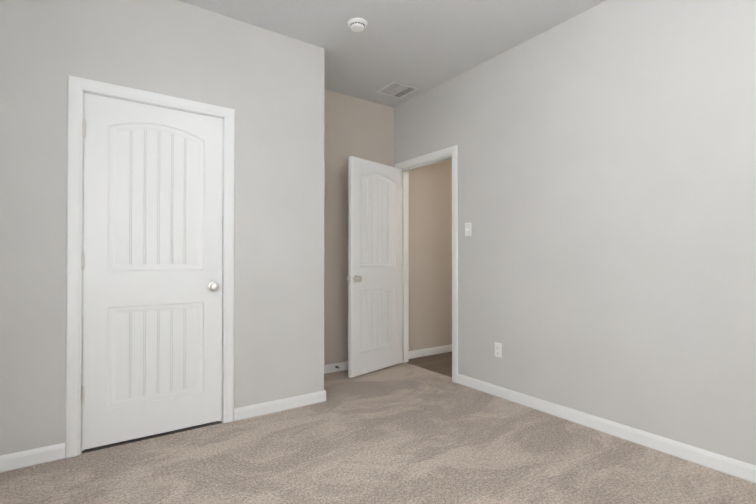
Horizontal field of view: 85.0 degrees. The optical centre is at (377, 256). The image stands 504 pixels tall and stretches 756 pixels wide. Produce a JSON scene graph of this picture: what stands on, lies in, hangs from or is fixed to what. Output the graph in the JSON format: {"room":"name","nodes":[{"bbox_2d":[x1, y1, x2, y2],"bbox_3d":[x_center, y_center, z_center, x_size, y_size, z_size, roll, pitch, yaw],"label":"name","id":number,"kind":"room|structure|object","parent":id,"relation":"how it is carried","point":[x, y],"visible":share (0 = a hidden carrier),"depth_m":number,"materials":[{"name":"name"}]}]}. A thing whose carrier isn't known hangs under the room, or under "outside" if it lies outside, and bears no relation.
{"room":"empty bedroom","nodes":[
{"label":"empty bedroom","id":0,"kind":"room"},
{"bbox_2d":[0,0,323,455],"bbox_3d":[-1.332,-0.257,2.652,2.145,2.750,0.115,0,-1,-35],"label":"wall","id":1,"kind":"structure","parent":0,"point":[267,85],"depth_m":2.61,"materials":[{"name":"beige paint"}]},
{"bbox_2d":[65,75,234,457],"bbox_3d":[-1.392,0.082,2.607,0.806,2.072,0.115,0,-1,-35],"label":"door frame","id":2,"kind":"structure","parent":1,"relation":"attached to","point":[83,241],"depth_m":2.43,"materials":[{"name":"white wood"}]},
{"bbox_2d":[81,93,222,449],"bbox_3d":[-1.371,0.083,2.577,0.780,2.030,0.166,0,-1,-35],"label":"closet door","id":3,"kind":"structure","parent":1,"relation":"in","point":[152,277],"depth_m":2.54,"materials":[{"name":"white wood"}]},
{"bbox_2d":[0,390,325,472],"bbox_3d":[-1.243,1.077,2.625,2.043,0.083,0.013,0,-1,-35],"label":"baseboard","id":4,"kind":"structure","parent":1,"relation":"attached to","point":[26,458],"depth_m":2.81,"materials":[{"name":"white wood"}]},
{"bbox_2d":[0,363,755,503],"bbox_3d":[0.141,1.140,1.641,3.420,0.060,4.820,0,-1,-35],"label":"floor carpet","id":5,"kind":"object","parent":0,"point":[403,433],"depth_m":2.23,"materials":[{"name":"beige carpet"}]},
{"bbox_2d":[82,421,221,452],"bbox_3d":[-1.476,1.118,2.718,0.768,0.002,0.394,0,-1,-35],"label":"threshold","id":6,"kind":"structure","parent":5,"relation":"on","point":[146,437],"depth_m":2.54,"materials":[{"name":"black"}]},
{"bbox_2d":[324,89,451,364],"bbox_3d":[-0.695,-0.246,3.937,4.660,2.750,0.115,0,-1,-35],"label":"wall","id":7,"kind":"structure","parent":0,"point":[359,128],"depth_m":4.39,"materials":[{"name":"beige paint"}]},
{"bbox_2d":[324,361,347,373],"bbox_3d":[-0.313,1.089,4.114,1.187,0.083,0.013,0,-1,-35],"label":"baseboard","id":8,"kind":"structure","parent":7,"relation":"attached to","point":[331,368],"depth_m":4.04,"materials":[{"name":"white wood"}]},
{"bbox_2d":[409,344,451,358],"bbox_3d":[0.699,1.095,4.820,1.050,0.083,0.013,0,-1,-35],"label":"baseboard","id":9,"kind":"structure","parent":7,"relation":"attached to","point":[429,351],"depth_m":4.73,"materials":[{"name":"white wood"}]},
{"bbox_2d":[178,0,606,107],"bbox_3d":[0.650,-1.687,2.019,4.660,0.100,4.820,0,-1,-35],"label":"ceiling","id":10,"kind":"structure","parent":0,"point":[423,46],"depth_m":2.98,"materials":[{"name":"white paint"}]},
{"bbox_2d":[348,18,366,31],"bbox_3d":[-0.143,-1.607,2.885,0.138,0.045,0.138,0,-1,-35],"label":"smoke detector","id":11,"kind":"object","parent":10,"relation":"attached to","point":[357,24],"visible":1,"depth_m":2.85,"materials":[{"name":"white plastic"}]},
{"bbox_2d":[376,81,418,98],"bbox_3d":[0.188,-1.617,4.019,0.300,0.007,0.300,0,-1,-35],"label":"ceiling vent","id":12,"kind":"object","parent":10,"relation":"in","point":[399,90],"visible":1,"depth_m":4.01,"materials":[{"name":"white metal"}]},
{"bbox_2d":[406,352,451,376],"bbox_3d":[1.710,1.157,3.465,1.240,0.056,3.620,0,-1,-35],"label":"floor","id":13,"kind":"structure","parent":0,"point":[440,363],"depth_m":4.43,"materials":[{"name":"brown wood"}]},
{"bbox_2d":[394,0,755,464],"bbox_3d":[1.563,-0.257,2.573,0.115,2.750,4.705,0,-1,-35],"label":"wall","id":14,"kind":"structure","parent":0,"point":[607,201],"depth_m":2.57,"materials":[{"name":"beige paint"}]},
{"bbox_2d":[347,156,402,377],"bbox_3d":[-0.007,0.095,4.070,0.166,2.030,0.780,0,-1,41],"label":"hall door","id":15,"kind":"structure","parent":14,"relation":"in","point":[375,305],"depth_m":4.03,"materials":[{"name":"white wood"}]},
{"bbox_2d":[395,145,457,382],"bbox_3d":[0.500,0.068,4.095,0.150,2.126,0.914,0,-1,-35],"label":"door frame","id":16,"kind":"structure","parent":14,"relation":"attached to","point":[453,150],"depth_m":3.97,"materials":[{"name":"white wood"}]},
{"bbox_2d":[465,223,470,235],"bbox_3d":[0.774,-0.234,3.583,0.024,0.115,0.070,0,-1,-35],"label":"switch plate","id":17,"kind":"object","parent":14,"relation":"attached to","point":[467,229],"visible":1,"depth_m":3.58,"materials":[{"name":"white plastic"}]},
{"bbox_2d":[495,342,501,357],"bbox_3d":[0.964,0.752,3.317,0.008,0.115,0.070,0,-1,-35],"label":"electrical outlet plate","id":18,"kind":"object","parent":14,"relation":"attached to","point":[498,349],"visible":1,"depth_m":3.31,"materials":[{"name":"white plastic"}]},
{"bbox_2d":[457,374,755,482],"bbox_3d":[1.481,1.076,2.567,0.013,0.083,4.577,0,-1,-35],"label":"baseboard","id":19,"kind":"structure","parent":14,"relation":"attached to","point":[725,464],"depth_m":2.51,"materials":[{"name":"white wood"}]}
]}

